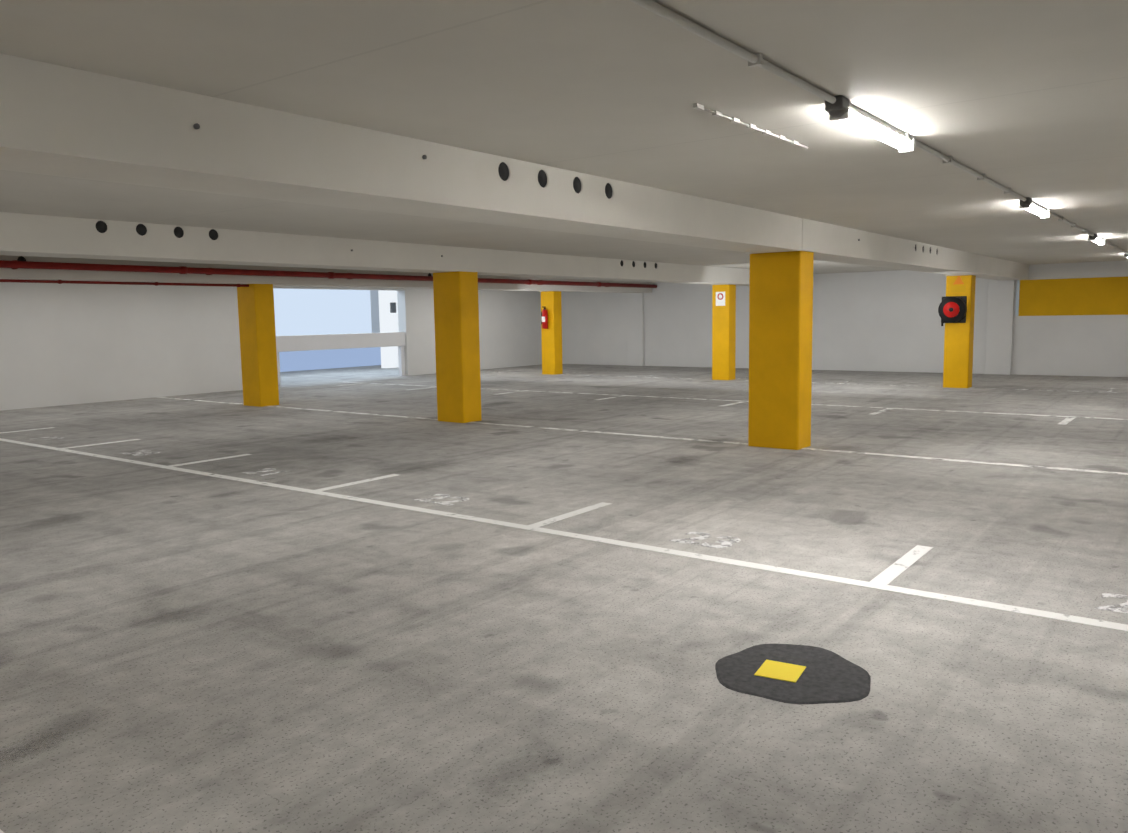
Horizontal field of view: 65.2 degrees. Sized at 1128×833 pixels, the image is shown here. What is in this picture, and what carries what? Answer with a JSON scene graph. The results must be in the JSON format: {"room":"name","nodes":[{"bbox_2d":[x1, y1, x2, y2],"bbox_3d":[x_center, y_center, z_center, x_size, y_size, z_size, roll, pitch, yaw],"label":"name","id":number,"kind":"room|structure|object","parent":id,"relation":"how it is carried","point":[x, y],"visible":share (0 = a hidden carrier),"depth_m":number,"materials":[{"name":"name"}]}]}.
{"room":"parking garage","nodes":[
{"label":"parking garage","id":0,"kind":"room"},
{"bbox_2d":[0,282,541,410],"bbox_3d":[-9.830,-1.467,16.635,0.300,2.545,31.000,4,8,37],"label":"wall","id":1,"kind":"structure","parent":0,"point":[66,344],"depth_m":18.10,"materials":[{"name":"paint"}]},
{"bbox_2d":[277,352,280,386],"bbox_3d":[-6.777,-1.113,20.759,0.120,0.815,0.120,4,8,37],"label":"post","id":2,"kind":"object","parent":1,"relation":"in","point":[278,360],"depth_m":20.75,"materials":[{"name":"paint"}]},
{"bbox_2d":[276,332,404,351],"bbox_3d":[-5.600,-1.899,22.265,0.200,0.370,4.100,4,8,37],"label":"rail","id":3,"kind":"object","parent":1,"relation":"in","point":[321,342],"visible":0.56,"depth_m":22.04,"materials":[{"name":"metal"}]},
{"bbox_2d":[398,346,404,375],"bbox_3d":[-4.404,-1.508,23.905,0.120,0.815,0.120,4,8,37],"label":"post","id":4,"kind":"object","parent":1,"relation":"in","point":[401,356],"depth_m":23.86,"materials":[{"name":"paint"}]},
{"bbox_2d":[0,364,1127,832],"bbox_3d":[-2.444,0.418,11.299,34.500,0.260,31.600,4,8,37],"label":"floor","id":5,"kind":"structure","parent":0,"point":[322,664],"depth_m":4.63,"materials":[{"name":"concrete"}]},
{"bbox_2d":[237,284,278,406],"bbox_3d":[-5.587,-1.302,16.098,0.550,2.200,0.400,4,8,37],"label":"column","id":6,"kind":"structure","parent":5,"relation":"on","point":[256,315],"depth_m":15.93,"materials":[{"name":"yellow paint"}]},
{"bbox_2d":[0,279,248,286],"bbox_3d":[-10.858,-1.472,8.849,0.060,0.060,17.400,4,8,37],"label":"pipe","id":7,"kind":"object","parent":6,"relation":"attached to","point":[110,282],"visible":1,"depth_m":13.88,"materials":[{"name":"red metal"}]},
{"bbox_2d":[279,347,380,371],"bbox_3d":[-8.845,-1.827,26.548,0.200,1.000,12.996,4,8,37],"label":"wall","id":8,"kind":"structure","parent":5,"relation":"on","point":[319,359],"depth_m":28.17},
{"bbox_2d":[378,290,398,367],"bbox_3d":[-5.301,-3.178,28.186,0.370,3.200,1.280,4,8,37],"label":"pier","id":9,"kind":"object","parent":5,"relation":"on","point":[388,310],"visible":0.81,"depth_m":27.79,"materials":[{"name":"grey paint"}]},
{"bbox_2d":[433,271,481,422],"bbox_3d":[-1.585,-1.029,13.113,0.550,2.200,0.400,4,8,37],"label":"column","id":10,"kind":"structure","parent":5,"relation":"on","point":[457,341],"depth_m":12.94,"materials":[{"name":"yellow paint"}]},
{"bbox_2d":[336,382,1127,424],"bbox_3d":[4.476,-0.114,13.911,26.000,0.002,1.050,4,8,37],"label":"floor marking","id":11,"kind":"object","parent":5,"relation":"on","point":[1067,420],"depth_m":14.50,"materials":[{"name":"white paint"}]},
{"bbox_2d":[748,251,813,449],"bbox_3d":[2.476,-0.753,10.083,0.610,2.200,0.400,4,8,37],"label":"column","id":12,"kind":"structure","parent":5,"relation":"on","point":[780,328],"depth_m":9.91,"materials":[{"name":"yellow paint"}]},
{"bbox_2d":[745,218,817,253],"bbox_3d":[2.456,-2.017,9.940,0.670,0.345,0.460,4,8,37],"label":"beam","id":13,"kind":"structure","parent":12,"relation":"on","point":[809,235],"depth_m":9.73,"materials":[{"name":"paint"}]},
{"bbox_2d":[493,370,1124,392],"bbox_3d":[7.721,-0.654,18.212,26.000,0.002,1.020,4,8,37],"label":"floor marking","id":14,"kind":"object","parent":5,"relation":"on","point":[1111,389],"depth_m":19.26,"materials":[{"name":"white paint"}]},
{"bbox_2d":[541,291,562,374],"bbox_3d":[-0.329,-2.234,23.572,0.440,2.200,0.360,4,8,37],"label":"column","id":15,"kind":"structure","parent":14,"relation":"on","point":[551,336],"depth_m":23.43,"materials":[{"name":"yellow paint"}]},
{"bbox_2d":[541,306,547,328],"bbox_3d":[-0.517,-2.619,23.312,0.182,0.590,0.200,4,8,37],"label":"fire extinguisher","id":16,"kind":"object","parent":15,"relation":"attached to","point":[544,317],"visible":1,"depth_m":23.25,"materials":[{"name":"red metal"}]},
{"bbox_2d":[712,284,735,379],"bbox_3d":[3.728,-1.958,20.545,0.440,2.200,0.360,4,8,37],"label":"column","id":17,"kind":"structure","parent":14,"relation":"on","point":[723,340],"depth_m":20.41,"materials":[{"name":"yellow paint"}]},
{"bbox_2d":[716,292,724,305],"bbox_3d":[3.606,-2.715,20.311,0.240,0.320,0.007,4,8,37],"label":"sign","id":18,"kind":"object","parent":17,"relation":"attached to","point":[720,298],"depth_m":20.31,"materials":[{"name":"white plastic"}]},
{"bbox_2d":[943,275,975,387],"bbox_3d":[7.838,-1.678,17.479,0.470,2.200,0.360,4,8,37],"label":"column","id":19,"kind":"structure","parent":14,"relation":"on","point":[958,354],"depth_m":17.34,"materials":[{"name":"yellow paint"}]},
{"bbox_2d":[938,296,966,325],"bbox_3d":[7.599,-2.060,17.240,0.490,0.580,0.230,4,8,37],"label":"hose reel","id":20,"kind":"object","parent":19,"relation":"attached to","point":[952,309],"visible":0.98,"depth_m":17.17,"materials":[{"name":"black plastic"}]},
{"bbox_2d":[951,286,965,291],"bbox_3d":[7.716,-2.495,17.240,0.260,0.120,0.003,4,8,37],"label":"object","id":21,"kind":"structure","parent":19,"relation":"attached to","point":[958,288],"depth_m":17.24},
{"bbox_2d":[953,276,963,284],"bbox_3d":[7.713,-2.670,17.220,0.200,0.174,0.004,4,8,37],"label":"sign","id":22,"kind":"object","parent":19,"relation":"attached to","point":[958,280],"depth_m":17.22,"materials":[{"name":"orange plastic"}]},
{"bbox_2d":[0,0,1127,273],"bbox_3d":[0.672,-2.139,8.626,26.600,0.250,31.600,4,8,37],"label":"ceiling","id":23,"kind":"structure","parent":0,"point":[1026,98],"depth_m":4.16,"materials":[{"name":"paint"}]},
{"bbox_2d":[0,255,651,292],"bbox_3d":[-6.866,-2.357,14.287,0.550,0.345,31.000,4,8,37],"label":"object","id":24,"kind":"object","parent":23,"relation":"attached to","point":[52,274],"depth_m":15.69,"materials":[{"name":"paint"}]},
{"bbox_2d":[17,256,25,260],"bbox_3d":[-7.988,-2.252,12.793,0.526,0.124,0.124,4,8,37],"label":"hole","id":25,"kind":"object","parent":24,"relation":"in","point":[21,258],"depth_m":12.63,"materials":[{"name":"grey"}]},
{"bbox_2d":[0,260,656,287],"bbox_3d":[-6.569,-2.349,14.064,0.194,0.128,31.000,4,8,37],"label":"ceiling pipe","id":26,"kind":"object","parent":24,"relation":"attached to","point":[14,264],"visible":0.83,"depth_m":15.42,"materials":[{"name":"red metal"}]},
{"bbox_2d":[0,212,813,286],"bbox_3d":[-2.865,-2.084,11.302,0.550,0.345,31.000,4,8,37],"label":"beam","id":27,"kind":"structure","parent":23,"relation":"attached to","point":[21,234],"depth_m":10.52,"materials":[{"name":"paint"}]},
{"bbox_2d":[95,221,106,232],"bbox_3d":[-4.748,-1.873,8.796,0.526,0.124,0.124,4,8,37],"label":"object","id":28,"kind":"structure","parent":27,"relation":"in","point":[101,227],"depth_m":8.64,"materials":[{"name":"grey"}]},
{"bbox_2d":[136,224,146,235],"bbox_3d":[-4.508,-1.913,9.114,0.526,0.124,0.124,4,8,37],"label":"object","id":29,"kind":"structure","parent":27,"relation":"in","point":[141,229],"depth_m":8.96,"materials":[{"name":"grey"}]},
{"bbox_2d":[174,227,183,237],"bbox_3d":[-4.269,-1.953,9.432,0.526,0.124,0.124,4,8,37],"label":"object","id":30,"kind":"structure","parent":27,"relation":"in","point":[178,231],"depth_m":9.28,"materials":[{"name":"grey"}]},
{"bbox_2d":[209,229,217,239],"bbox_3d":[-4.029,-1.992,9.749,0.526,0.124,0.124,4,8,37],"label":"hole","id":31,"kind":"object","parent":27,"relation":"in","point":[213,234],"depth_m":9.59,"materials":[{"name":"grey"}]},
{"bbox_2d":[0,53,1028,280],"bbox_3d":[1.241,-1.805,8.239,0.550,0.345,31.000,4,8,37],"label":"beam","id":32,"kind":"structure","parent":23,"relation":"attached to","point":[59,120],"depth_m":4.66,"materials":[{"name":"paint"}]},
{"bbox_2d":[193,123,199,128],"bbox_3d":[-1.645,-1.299,3.946,0.012,0.026,0.025,4,8,37],"label":"bolt","id":33,"kind":"object","parent":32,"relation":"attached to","point":[196,126],"depth_m":3.94,"materials":[{"name":"grey metal"}]},
{"bbox_2d":[498,162,508,180],"bbox_3d":[-0.600,-1.580,5.791,0.526,0.124,0.124,4,8,37],"label":"hole","id":34,"kind":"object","parent":32,"relation":"in","point":[503,170],"depth_m":5.64,"materials":[{"name":"grey"}]},
{"bbox_2d":[538,170,546,187],"bbox_3d":[-0.360,-1.620,6.109,0.526,0.124,0.124,4,8,37],"label":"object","id":35,"kind":"structure","parent":32,"relation":"in","point":[542,177],"depth_m":5.96,"materials":[{"name":"grey"}]},
{"bbox_2d":[573,177,581,192],"bbox_3d":[-0.121,-1.660,6.427,0.526,0.124,0.124,4,8,37],"label":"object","id":36,"kind":"structure","parent":32,"relation":"in","point":[577,186],"depth_m":6.27,"materials":[{"name":"grey"}]},
{"bbox_2d":[605,183,612,198],"bbox_3d":[0.119,-1.700,6.744,0.526,0.124,0.124,4,8,37],"label":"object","id":37,"kind":"structure","parent":32,"relation":"in","point":[608,189],"depth_m":6.59,"materials":[{"name":"grey"}]},
{"bbox_2d":[693,103,807,148],"bbox_3d":[1.062,-1.581,4.846,0.024,0.020,1.450,4,8,37],"label":"cable","id":38,"kind":"object","parent":23,"relation":"attached to","point":[716,113],"visible":1,"depth_m":4.73,"materials":[{"name":"grey plastic"}]},
{"bbox_2d":[824,95,848,117],"bbox_3d":[1.307,-1.478,4.220,0.090,0.092,0.110,4,8,37],"label":"junction box","id":39,"kind":"object","parent":23,"relation":"attached to","point":[839,107],"visible":0.88,"depth_m":4.19,"materials":[{"name":"grey"}]},
{"bbox_2d":[829,112,848,120],"bbox_3d":[1.328,-1.484,4.236,0.128,0.085,0.141,4,8,37],"label":"ceiling light","id":40,"kind":"object","parent":23,"relation":"attached to","point":[846,116],"depth_m":4.29,"materials":[{"name":"white plastic"}]},
{"bbox_2d":[838,110,911,151],"bbox_3d":[1.684,-1.542,4.753,0.072,0.072,1.100,4,8,37],"label":"tube","id":41,"kind":"object","parent":23,"relation":"attached to","point":[870,128],"visible":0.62,"depth_m":4.69,"materials":[{"name":"white plastic"}]},
{"bbox_2d":[849,104,904,133],"bbox_3d":[1.547,-1.497,4.320,0.008,0.085,0.847,4,8,37],"label":"ceiling light","id":42,"kind":"object","parent":23,"relation":"attached to","point":[849,104],"depth_m":4.64,"materials":[{"name":"white plastic"}]},
{"bbox_2d":[629,0,1127,253],"bbox_3d":[3.216,-1.821,6.747,0.052,0.042,31.000,4,8,37],"label":"conduit","id":43,"kind":"object","parent":23,"relation":"attached to","point":[754,60],"visible":0.81,"depth_m":3.71,"materials":[{"name":"grey plastic"}]},
{"bbox_2d":[898,136,914,152],"bbox_3d":[1.936,-1.578,4.980,0.201,0.085,0.482,4,8,37],"label":"ceiling light","id":44,"kind":"object","parent":23,"relation":"attached to","point":[912,149],"depth_m":5.17,"materials":[{"name":"white plastic"}]},
{"bbox_2d":[1019,197,1031,207],"bbox_3d":[4.262,-1.970,8.136,0.090,0.092,0.110,4,8,37],"label":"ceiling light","id":45,"kind":"object","parent":23,"relation":"attached to","point":[1027,203],"visible":0.94,"depth_m":8.10,"materials":[{"name":"grey"}]},
{"bbox_2d":[1019,201,1049,217],"bbox_3d":[4.638,-2.040,8.668,0.090,0.085,1.170,4,8,37],"label":"ceiling light","id":46,"kind":"object","parent":23,"relation":"attached to","point":[1020,207],"visible":0.29,"depth_m":8.71,"materials":[{"name":"white plastic"}]},
{"bbox_2d":[1026,204,1048,217],"bbox_3d":[4.638,-2.034,8.668,0.072,0.072,1.100,4,8,37],"label":"tube","id":47,"kind":"object","parent":23,"relation":"attached to","point":[1034,209],"visible":0.56,"depth_m":8.65,"materials":[{"name":"white plastic"}]},
{"bbox_2d":[1089,234,1096,240],"bbox_3d":[7.318,-2.479,12.187,0.090,0.092,0.110,4,8,37],"label":"ceiling light","id":48,"kind":"object","parent":23,"relation":"attached to","point":[1093,238],"visible":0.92,"depth_m":12.15,"materials":[{"name":"grey"}]},
{"bbox_2d":[1093,238,1103,244],"bbox_3d":[7.695,-2.543,12.719,0.072,0.072,1.100,4,8,37],"label":"tube","id":49,"kind":"object","parent":23,"relation":"attached to","point":[1099,241],"visible":0.5,"depth_m":12.74,"materials":[{"name":"white plastic"}]},
{"bbox_2d":[561,260,1127,376],"bbox_3d":[10.074,-2.311,21.214,26.600,2.545,0.300,4,8,37],"label":"wall","id":50,"kind":"structure","parent":0,"point":[888,321],"depth_m":22.66,"materials":[{"name":"paint"}]},
{"bbox_2d":[627,279,1014,374],"bbox_3d":[10.316,-2.265,20.773,20.890,2.545,0.120,4,8,37],"label":"wall","id":51,"kind":"structure","parent":50,"relation":"attached to","point":[999,326],"depth_m":20.84,"materials":[{"name":"paint"}]},
{"bbox_2d":[1015,280,1019,315],"bbox_3d":[10.587,-2.762,20.563,0.060,0.830,0.030,4,8,37],"label":"trim","id":52,"kind":"structure","parent":51,"relation":"attached to","point":[1017,298],"depth_m":20.55,"materials":[{"name":"white metal"}]},
{"bbox_2d":[1018,276,1127,315],"bbox_3d":[15.497,-2.429,16.911,12.195,0.830,0.012,4,8,37],"label":"wall stripe","id":53,"kind":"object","parent":50,"relation":"attached to","point":[1079,296],"depth_m":19.88,"materials":[{"name":"yellow paint"}]},
{"label":"outside","id":54,"kind":"structure","parent":0,"visible":0},
{"bbox_2d":[273,288,371,335],"bbox_3d":[-11.270,-3.481,28.171,0.200,4.000,13.000,4,8,37],"label":"window opening","id":55,"kind":"structure","parent":54,"point":[312,311],"depth_m":31.47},
{"bbox_2d":[370,290,379,332],"bbox_3d":[-4.153,-3.924,31.054,8.100,4.000,0.200,4,8,37],"label":"wall","id":56,"kind":"structure","parent":54,"point":[374,299],"depth_m":33.16,"materials":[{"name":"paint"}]}
]}

